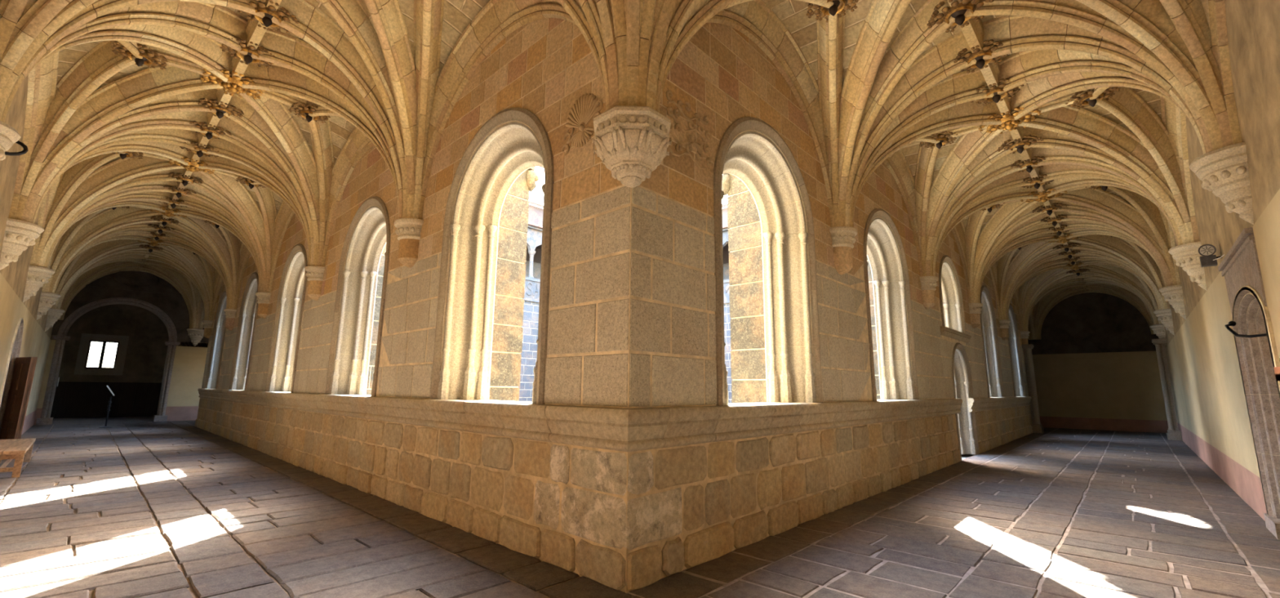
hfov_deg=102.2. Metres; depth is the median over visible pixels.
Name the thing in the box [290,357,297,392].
hood
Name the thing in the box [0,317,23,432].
door
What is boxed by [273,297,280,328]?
hood
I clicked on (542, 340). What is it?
window frame
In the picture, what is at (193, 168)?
flower
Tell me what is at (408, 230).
corbel
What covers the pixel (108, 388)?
lectern
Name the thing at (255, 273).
hood
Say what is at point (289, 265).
voussoir
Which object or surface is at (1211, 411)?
wall
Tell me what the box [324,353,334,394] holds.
hood
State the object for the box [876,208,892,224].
hood
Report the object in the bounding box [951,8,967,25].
pendant
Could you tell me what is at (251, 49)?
boss
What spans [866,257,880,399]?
buttress
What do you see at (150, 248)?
boss
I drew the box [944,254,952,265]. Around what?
hood
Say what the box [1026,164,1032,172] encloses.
pendant
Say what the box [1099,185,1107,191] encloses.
pendant
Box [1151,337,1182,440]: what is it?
column
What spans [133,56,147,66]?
pendant
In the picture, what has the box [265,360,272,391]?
hood
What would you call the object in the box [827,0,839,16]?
pendant
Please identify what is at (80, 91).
ceiling
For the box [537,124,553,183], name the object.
hood
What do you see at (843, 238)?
corbel
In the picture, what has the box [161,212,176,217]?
flower
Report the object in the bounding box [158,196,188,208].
boss
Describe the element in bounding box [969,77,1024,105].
boss
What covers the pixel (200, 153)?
pendant
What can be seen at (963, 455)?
courtyard
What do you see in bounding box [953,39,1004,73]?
boss
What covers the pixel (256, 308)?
hood
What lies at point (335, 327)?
hood
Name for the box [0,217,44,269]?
corbel
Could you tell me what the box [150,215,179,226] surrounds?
boss
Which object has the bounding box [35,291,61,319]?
corbel
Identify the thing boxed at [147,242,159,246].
flower
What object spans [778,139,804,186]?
hood
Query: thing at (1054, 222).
pendant
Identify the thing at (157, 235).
boss
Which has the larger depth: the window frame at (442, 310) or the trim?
the trim
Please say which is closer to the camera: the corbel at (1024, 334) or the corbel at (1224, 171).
the corbel at (1224, 171)
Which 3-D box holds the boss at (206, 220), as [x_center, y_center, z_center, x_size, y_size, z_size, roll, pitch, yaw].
[-12.637,-2.235,15.447,0.641,0.265,0.594,-9,-13,43]
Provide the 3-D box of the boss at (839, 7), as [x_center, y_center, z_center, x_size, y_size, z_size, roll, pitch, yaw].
[2.292,-3.479,6.135,0.641,0.265,0.594,-9,-13,43]
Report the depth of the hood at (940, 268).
12.46 m
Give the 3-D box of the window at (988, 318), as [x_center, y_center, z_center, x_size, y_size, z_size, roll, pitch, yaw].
[10.914,1.338,16.515,0.552,3.538,2.440,-9,-13,43]
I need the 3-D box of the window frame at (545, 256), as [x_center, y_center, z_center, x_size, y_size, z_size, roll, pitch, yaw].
[-1.003,-0.079,5.421,0.072,0.802,0.182,6,-11,-31]
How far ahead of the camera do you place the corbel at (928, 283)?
11.24 m
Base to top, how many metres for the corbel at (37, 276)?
0.770 m
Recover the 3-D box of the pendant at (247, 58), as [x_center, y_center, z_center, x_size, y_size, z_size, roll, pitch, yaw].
[-5.760,-3.531,7.594,0.184,0.165,0.184,-9,-13,43]
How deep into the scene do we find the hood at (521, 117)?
6.09 m
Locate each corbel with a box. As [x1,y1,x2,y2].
[0,120,21,159]
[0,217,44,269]
[22,265,55,302]
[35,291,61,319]
[44,307,65,331]
[186,328,204,346]
[202,320,213,337]
[223,308,236,330]
[255,292,271,318]
[304,265,324,300]
[393,217,423,267]
[591,105,671,187]
[829,226,857,274]
[919,275,938,309]
[968,302,982,328]
[999,319,1010,340]
[1020,330,1030,344]
[1150,324,1167,345]
[1153,308,1174,335]
[1158,284,1186,319]
[1168,241,1206,289]
[1188,141,1253,224]
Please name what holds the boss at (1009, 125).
attached to the ceiling
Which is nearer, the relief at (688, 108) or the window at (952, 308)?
the relief at (688, 108)
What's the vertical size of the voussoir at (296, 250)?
0.220 m
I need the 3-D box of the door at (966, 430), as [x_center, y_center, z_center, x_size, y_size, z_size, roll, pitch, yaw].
[7.952,2.535,13.128,0.552,2.828,1.960,-9,-13,43]
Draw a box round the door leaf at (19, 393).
[0,356,37,439]
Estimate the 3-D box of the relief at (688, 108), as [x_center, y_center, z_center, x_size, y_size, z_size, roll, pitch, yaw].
[0.521,-1.754,5.449,0.045,0.682,0.791,-9,-13,43]
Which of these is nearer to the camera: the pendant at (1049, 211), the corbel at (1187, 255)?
the corbel at (1187, 255)
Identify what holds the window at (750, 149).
in the wall at (707, 481)
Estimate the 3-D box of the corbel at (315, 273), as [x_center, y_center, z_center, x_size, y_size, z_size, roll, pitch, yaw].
[-6.957,-0.323,10.943,0.601,0.690,0.300,-9,-13,43]
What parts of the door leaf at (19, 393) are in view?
panel, panel, rail, panel, panel, rail, panel, rail, panel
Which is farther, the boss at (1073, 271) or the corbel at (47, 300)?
the boss at (1073, 271)
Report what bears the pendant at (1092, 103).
attached to the boss at (1086, 95)
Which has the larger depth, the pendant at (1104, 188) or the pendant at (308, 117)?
the pendant at (1104, 188)
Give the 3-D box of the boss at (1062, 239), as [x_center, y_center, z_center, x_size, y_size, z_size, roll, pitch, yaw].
[12.621,-1.767,15.415,0.872,0.245,0.808,-9,-13,43]
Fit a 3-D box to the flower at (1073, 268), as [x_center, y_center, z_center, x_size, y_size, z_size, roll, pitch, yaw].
[15.805,-1.113,18.741,0.290,0.150,0.283,-3,-10,21]
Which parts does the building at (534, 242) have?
balustrade panel, handrail, cornice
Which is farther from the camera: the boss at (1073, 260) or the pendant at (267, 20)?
the boss at (1073, 260)
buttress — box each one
[366,244,386,395]
[488,166,539,400]
[721,173,766,403]
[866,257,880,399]
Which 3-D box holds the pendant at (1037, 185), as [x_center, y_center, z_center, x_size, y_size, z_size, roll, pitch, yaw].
[8.640,-2.467,11.238,0.184,0.165,0.184,-9,-13,43]
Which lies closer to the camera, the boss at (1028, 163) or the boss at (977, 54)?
the boss at (977, 54)
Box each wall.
[0,74,53,434]
[33,270,208,424]
[50,299,175,424]
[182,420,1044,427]
[195,17,631,592]
[623,22,1033,593]
[1023,292,1168,432]
[1164,0,1279,520]
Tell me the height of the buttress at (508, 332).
5.550 m
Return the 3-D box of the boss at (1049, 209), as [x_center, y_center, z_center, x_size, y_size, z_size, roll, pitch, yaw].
[10.233,-2.213,12.913,0.693,0.265,0.641,-9,-13,43]
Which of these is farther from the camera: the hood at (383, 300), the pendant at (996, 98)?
the hood at (383, 300)
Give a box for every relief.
[560,93,603,155]
[666,89,711,168]
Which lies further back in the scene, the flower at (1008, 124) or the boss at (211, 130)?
the boss at (211, 130)
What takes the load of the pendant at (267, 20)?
attached to the boss at (270, 11)
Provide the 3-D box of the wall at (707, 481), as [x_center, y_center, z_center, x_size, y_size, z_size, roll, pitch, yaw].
[7.710,0.332,13.172,0.615,7.420,23.386,-9,-13,43]
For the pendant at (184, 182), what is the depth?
12.28 m
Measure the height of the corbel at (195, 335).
0.770 m
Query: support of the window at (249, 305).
in the wall at (547, 482)
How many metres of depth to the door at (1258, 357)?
6.12 m
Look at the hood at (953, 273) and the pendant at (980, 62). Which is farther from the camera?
the hood at (953, 273)
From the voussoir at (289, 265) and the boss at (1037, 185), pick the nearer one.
the boss at (1037, 185)
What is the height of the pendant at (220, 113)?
0.165 m
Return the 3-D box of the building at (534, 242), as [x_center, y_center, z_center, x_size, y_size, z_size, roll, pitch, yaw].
[-8.363,-0.266,30.751,4.655,14.136,17.610,-9,-13,43]
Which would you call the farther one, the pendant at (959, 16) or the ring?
the pendant at (959, 16)
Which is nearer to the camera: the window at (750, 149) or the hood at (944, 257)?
the window at (750, 149)
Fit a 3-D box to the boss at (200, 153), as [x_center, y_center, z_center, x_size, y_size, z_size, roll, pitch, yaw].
[-9.148,-3.071,10.746,0.693,0.265,0.641,-9,-13,43]
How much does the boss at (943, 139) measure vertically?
0.265 m
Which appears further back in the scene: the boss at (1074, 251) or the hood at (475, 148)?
the boss at (1074, 251)
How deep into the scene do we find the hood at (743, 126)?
6.25 m
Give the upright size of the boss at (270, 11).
0.265 m
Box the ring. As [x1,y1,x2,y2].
[4,140,27,155]
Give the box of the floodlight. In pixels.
[1198,244,1224,266]
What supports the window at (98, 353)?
in the wall at (77, 398)
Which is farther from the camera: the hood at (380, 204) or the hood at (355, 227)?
the hood at (355, 227)
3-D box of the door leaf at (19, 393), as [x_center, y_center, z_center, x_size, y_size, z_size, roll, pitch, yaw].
[-13.540,2.328,11.183,1.050,2.120,0.090,-4,-11,25]
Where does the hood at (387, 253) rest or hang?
attached to the window at (367, 235)
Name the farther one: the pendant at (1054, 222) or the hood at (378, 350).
the pendant at (1054, 222)
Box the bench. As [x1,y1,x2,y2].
[0,437,35,477]
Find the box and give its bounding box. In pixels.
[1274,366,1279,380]
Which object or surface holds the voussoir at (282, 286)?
attached to the window at (282, 370)
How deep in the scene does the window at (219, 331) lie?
19.56 m
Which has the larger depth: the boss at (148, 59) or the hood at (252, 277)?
the hood at (252, 277)
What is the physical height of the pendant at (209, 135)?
0.165 m
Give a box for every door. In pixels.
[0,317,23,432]
[951,342,978,461]
[1217,226,1279,539]
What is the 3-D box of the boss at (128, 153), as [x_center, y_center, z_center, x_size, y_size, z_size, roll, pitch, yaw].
[-10.742,-3.029,10.741,0.641,0.265,0.594,-9,-13,43]
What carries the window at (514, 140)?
in the wall at (547, 482)
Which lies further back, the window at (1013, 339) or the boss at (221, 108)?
the window at (1013, 339)
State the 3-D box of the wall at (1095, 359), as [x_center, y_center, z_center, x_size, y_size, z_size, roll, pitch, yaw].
[17.592,2.544,25.473,13.100,7.400,0.035,-9,-13,43]
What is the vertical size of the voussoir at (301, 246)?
0.542 m
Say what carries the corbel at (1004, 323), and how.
attached to the wall at (707, 481)
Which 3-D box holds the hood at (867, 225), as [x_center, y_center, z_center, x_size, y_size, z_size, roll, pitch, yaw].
[3.953,-0.992,9.062,0.108,0.713,0.371,-9,-13,43]
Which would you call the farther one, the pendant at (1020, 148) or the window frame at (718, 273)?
the pendant at (1020, 148)
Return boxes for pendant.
[119,152,128,159]
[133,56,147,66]
[170,203,176,208]
[176,191,182,197]
[182,179,188,186]
[196,149,203,157]
[205,130,213,139]
[215,108,226,118]
[242,52,253,63]
[248,182,253,188]
[262,13,273,26]
[304,112,312,122]
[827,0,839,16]
[934,139,943,148]
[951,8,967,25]
[974,55,985,68]
[992,91,1001,102]
[1015,144,1024,153]
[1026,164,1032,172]
[1034,182,1039,188]
[1046,208,1053,215]
[1052,220,1057,226]
[1085,97,1097,106]
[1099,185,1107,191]
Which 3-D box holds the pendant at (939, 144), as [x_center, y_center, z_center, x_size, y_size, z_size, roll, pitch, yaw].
[5.476,-2.823,9.460,0.170,0.165,0.170,-9,-13,43]
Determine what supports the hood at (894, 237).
attached to the window at (882, 246)
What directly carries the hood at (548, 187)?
attached to the window at (514, 140)
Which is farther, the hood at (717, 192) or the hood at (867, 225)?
the hood at (867, 225)
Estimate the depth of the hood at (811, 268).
7.30 m
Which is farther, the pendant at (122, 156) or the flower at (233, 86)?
the pendant at (122, 156)
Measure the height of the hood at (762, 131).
0.224 m
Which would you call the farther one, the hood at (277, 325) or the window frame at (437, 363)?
the hood at (277, 325)
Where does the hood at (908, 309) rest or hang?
attached to the window at (882, 246)
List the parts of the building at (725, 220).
cornice, balustrade panel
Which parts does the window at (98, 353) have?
pane, pane, pane, pane, pane, pane, pane, pane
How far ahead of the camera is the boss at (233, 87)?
8.29 m
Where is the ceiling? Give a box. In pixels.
[0,0,1242,339]
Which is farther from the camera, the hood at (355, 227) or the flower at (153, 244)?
the flower at (153, 244)
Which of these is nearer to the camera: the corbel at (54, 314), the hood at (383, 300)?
the hood at (383, 300)
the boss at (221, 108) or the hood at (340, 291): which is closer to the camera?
the boss at (221, 108)
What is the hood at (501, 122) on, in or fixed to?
attached to the window at (514, 140)
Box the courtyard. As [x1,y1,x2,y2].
[182,420,974,459]
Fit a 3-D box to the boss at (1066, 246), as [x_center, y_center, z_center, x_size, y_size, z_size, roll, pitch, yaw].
[13.417,-1.606,16.247,0.693,0.265,0.641,-9,-13,43]
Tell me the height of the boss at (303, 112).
0.265 m
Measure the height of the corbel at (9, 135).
0.770 m
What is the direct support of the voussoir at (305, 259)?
attached to the window at (282, 370)
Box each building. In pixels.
[518,200,543,401]
[722,203,733,403]
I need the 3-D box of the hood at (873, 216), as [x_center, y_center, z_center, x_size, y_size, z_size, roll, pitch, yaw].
[4.218,-1.465,9.424,0.108,0.542,0.660,-9,-13,43]
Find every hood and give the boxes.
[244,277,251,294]
[249,271,256,280]
[252,306,257,334]
[254,272,258,284]
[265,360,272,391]
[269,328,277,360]
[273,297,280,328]
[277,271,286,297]
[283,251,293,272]
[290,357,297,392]
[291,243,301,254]
[294,321,301,357]
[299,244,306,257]
[299,286,306,321]
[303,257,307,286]
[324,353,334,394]
[329,311,339,353]
[333,271,343,311]
[338,235,351,271]
[346,208,362,237]
[359,195,375,213]
[372,348,380,395]
[373,195,387,215]
[376,298,385,348]
[381,250,390,298]
[384,212,391,250]
[439,224,451,282]
[443,173,462,226]
[455,128,484,177]
[480,107,512,137]
[511,106,542,135]
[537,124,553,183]
[542,179,554,254]
[712,186,722,259]
[713,132,729,190]
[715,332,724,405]
[724,116,755,143]
[752,116,782,147]
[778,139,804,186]
[798,183,814,234]
[807,233,817,288]
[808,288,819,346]
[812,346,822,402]
[862,223,869,260]
[862,260,870,306]
[866,208,879,225]
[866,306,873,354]
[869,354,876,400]
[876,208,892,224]
[888,220,902,248]
[898,246,909,281]
[904,280,912,320]
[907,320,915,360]
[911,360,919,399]
[938,266,942,293]
[939,255,946,267]
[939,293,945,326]
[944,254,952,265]
[950,262,959,281]
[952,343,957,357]
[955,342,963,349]
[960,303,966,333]
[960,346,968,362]
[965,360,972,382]
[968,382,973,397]
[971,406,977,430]
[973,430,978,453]
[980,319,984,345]
[982,284,988,293]
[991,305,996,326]
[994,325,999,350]
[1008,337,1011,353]
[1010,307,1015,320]
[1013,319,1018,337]
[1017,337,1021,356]
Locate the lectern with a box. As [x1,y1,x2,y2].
[98,385,114,427]
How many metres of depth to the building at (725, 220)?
30.63 m
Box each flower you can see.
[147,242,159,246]
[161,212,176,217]
[183,164,200,172]
[221,81,244,93]
[999,120,1020,129]
[1035,195,1051,202]
[1057,239,1069,243]
[1070,266,1080,270]
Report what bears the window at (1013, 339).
in the wall at (707, 481)
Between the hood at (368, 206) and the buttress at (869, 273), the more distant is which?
the buttress at (869, 273)
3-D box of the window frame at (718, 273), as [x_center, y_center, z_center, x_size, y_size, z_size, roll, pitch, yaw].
[0.854,-0.037,5.559,0.072,0.802,0.182,-5,-11,27]
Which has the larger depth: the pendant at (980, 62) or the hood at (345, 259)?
the hood at (345, 259)
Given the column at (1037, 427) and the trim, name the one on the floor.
the column at (1037, 427)
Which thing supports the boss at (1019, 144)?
attached to the ceiling
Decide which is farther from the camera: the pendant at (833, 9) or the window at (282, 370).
the window at (282, 370)
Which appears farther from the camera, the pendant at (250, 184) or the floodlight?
the pendant at (250, 184)
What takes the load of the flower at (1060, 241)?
on the boss at (1062, 239)
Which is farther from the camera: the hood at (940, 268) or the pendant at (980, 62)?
the hood at (940, 268)
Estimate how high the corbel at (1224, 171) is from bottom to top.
0.770 m
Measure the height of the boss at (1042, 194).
0.245 m
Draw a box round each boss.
[111,40,168,69]
[111,205,129,209]
[112,151,143,159]
[137,238,168,246]
[138,244,163,252]
[146,231,168,240]
[147,223,174,233]
[149,206,186,217]
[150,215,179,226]
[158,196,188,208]
[163,185,196,197]
[167,156,214,173]
[168,172,203,186]
[179,141,218,157]
[189,120,231,140]
[197,97,244,119]
[200,68,265,99]
[204,219,219,228]
[220,37,274,67]
[235,175,265,188]
[236,0,298,33]
[288,102,330,123]
[806,0,858,22]
[919,130,959,148]
[926,0,994,32]
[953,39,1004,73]
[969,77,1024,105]
[978,106,1041,133]
[979,202,1004,212]
[997,134,1043,153]
[1010,155,1045,172]
[1020,187,1067,203]
[1021,173,1053,188]
[1031,202,1066,215]
[1040,214,1067,226]
[1044,233,1081,243]
[1048,225,1071,235]
[1052,242,1080,251]
[1058,249,1080,258]
[1062,262,1091,270]
[1064,257,1081,265]
[1065,86,1119,108]
[1066,268,1089,275]
[1084,185,1107,191]
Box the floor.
[0,420,1279,597]
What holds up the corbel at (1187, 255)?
attached to the wall at (1211, 411)
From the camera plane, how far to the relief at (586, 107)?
5.31 m
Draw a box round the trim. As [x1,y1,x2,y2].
[940,325,971,342]
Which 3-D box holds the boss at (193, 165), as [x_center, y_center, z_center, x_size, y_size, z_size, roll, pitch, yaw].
[-9.995,-2.953,11.534,0.872,0.245,0.808,-9,-13,43]
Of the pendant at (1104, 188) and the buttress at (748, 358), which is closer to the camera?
the buttress at (748, 358)
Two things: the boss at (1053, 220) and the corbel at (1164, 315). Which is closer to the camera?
the boss at (1053, 220)
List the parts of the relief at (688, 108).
stem, stem, stem, stem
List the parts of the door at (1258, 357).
label moulding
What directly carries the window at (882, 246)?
in the wall at (707, 481)
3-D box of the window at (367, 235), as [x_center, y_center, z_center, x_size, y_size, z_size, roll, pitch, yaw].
[-4.866,-0.067,9.426,2.440,3.588,0.552,-9,-13,43]
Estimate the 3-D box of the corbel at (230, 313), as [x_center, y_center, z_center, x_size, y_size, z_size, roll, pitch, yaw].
[-13.733,0.697,17.230,0.601,0.690,0.300,-9,-13,43]
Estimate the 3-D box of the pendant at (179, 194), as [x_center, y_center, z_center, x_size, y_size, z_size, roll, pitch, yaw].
[-11.689,-2.639,13.095,0.184,0.165,0.184,-9,-13,43]
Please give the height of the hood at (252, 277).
0.220 m
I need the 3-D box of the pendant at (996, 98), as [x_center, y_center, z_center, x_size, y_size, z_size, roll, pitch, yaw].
[5.456,-3.074,7.904,0.184,0.165,0.184,-9,-13,43]
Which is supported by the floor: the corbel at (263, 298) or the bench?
the bench
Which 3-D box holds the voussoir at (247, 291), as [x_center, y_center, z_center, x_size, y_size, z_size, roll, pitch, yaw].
[-12.419,-0.422,16.396,0.660,0.542,0.108,-9,-13,43]
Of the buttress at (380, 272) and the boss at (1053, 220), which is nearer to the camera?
the buttress at (380, 272)
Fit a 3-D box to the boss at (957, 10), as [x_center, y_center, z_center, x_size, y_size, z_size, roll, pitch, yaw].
[3.864,-3.427,6.246,0.693,0.265,0.641,-9,-13,43]
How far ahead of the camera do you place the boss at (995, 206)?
12.76 m
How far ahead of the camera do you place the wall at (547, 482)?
6.00 m
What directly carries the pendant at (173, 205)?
attached to the boss at (173, 205)
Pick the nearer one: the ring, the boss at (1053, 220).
the ring
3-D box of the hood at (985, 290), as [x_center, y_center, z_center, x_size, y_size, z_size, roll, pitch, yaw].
[11.092,-0.321,16.648,0.108,0.220,0.750,-9,-13,43]
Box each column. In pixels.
[1021,343,1044,433]
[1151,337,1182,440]
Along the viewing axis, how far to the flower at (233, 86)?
8.33 m
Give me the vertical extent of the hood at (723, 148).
0.725 m
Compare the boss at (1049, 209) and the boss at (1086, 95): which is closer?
the boss at (1086, 95)
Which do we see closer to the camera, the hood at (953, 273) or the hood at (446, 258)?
the hood at (446, 258)
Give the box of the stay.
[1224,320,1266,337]
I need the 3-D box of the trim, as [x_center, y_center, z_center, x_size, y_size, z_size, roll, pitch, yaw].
[7.966,0.907,12.993,0.125,0.210,2.700,-9,-13,43]
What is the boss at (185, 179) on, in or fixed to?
attached to the ceiling
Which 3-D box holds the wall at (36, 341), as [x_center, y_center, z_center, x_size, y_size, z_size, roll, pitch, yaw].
[-11.755,-0.561,9.307,31.770,7.350,0.720,-9,-13,43]
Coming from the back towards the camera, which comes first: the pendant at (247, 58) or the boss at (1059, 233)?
the boss at (1059, 233)
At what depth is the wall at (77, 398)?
25.25 m
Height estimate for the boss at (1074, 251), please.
0.265 m
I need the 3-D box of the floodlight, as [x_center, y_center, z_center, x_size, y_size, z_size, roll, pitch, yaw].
[7.589,-0.628,6.824,0.259,0.292,0.576,-9,-13,43]
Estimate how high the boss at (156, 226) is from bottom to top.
0.265 m
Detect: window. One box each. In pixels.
[73,333,128,375]
[204,290,226,388]
[228,271,258,390]
[265,243,307,392]
[324,195,391,395]
[430,106,554,404]
[712,116,822,405]
[862,208,919,400]
[938,254,966,333]
[979,284,1004,397]
[1008,303,1025,396]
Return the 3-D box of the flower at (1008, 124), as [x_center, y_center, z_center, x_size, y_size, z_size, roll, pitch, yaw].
[6.252,-2.935,8.740,0.290,0.150,0.283,-3,-10,21]
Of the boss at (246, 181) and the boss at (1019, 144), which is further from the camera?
the boss at (246, 181)
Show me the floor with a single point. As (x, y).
(171, 508)
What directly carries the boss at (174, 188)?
attached to the ceiling
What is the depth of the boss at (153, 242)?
17.72 m
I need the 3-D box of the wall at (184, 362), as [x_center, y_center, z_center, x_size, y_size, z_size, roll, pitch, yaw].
[-19.019,2.018,24.793,0.580,7.300,12.350,-9,-13,43]
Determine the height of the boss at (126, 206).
0.265 m
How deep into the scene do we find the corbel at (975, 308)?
14.57 m
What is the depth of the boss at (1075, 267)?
18.63 m
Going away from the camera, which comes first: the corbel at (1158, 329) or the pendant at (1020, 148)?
the pendant at (1020, 148)

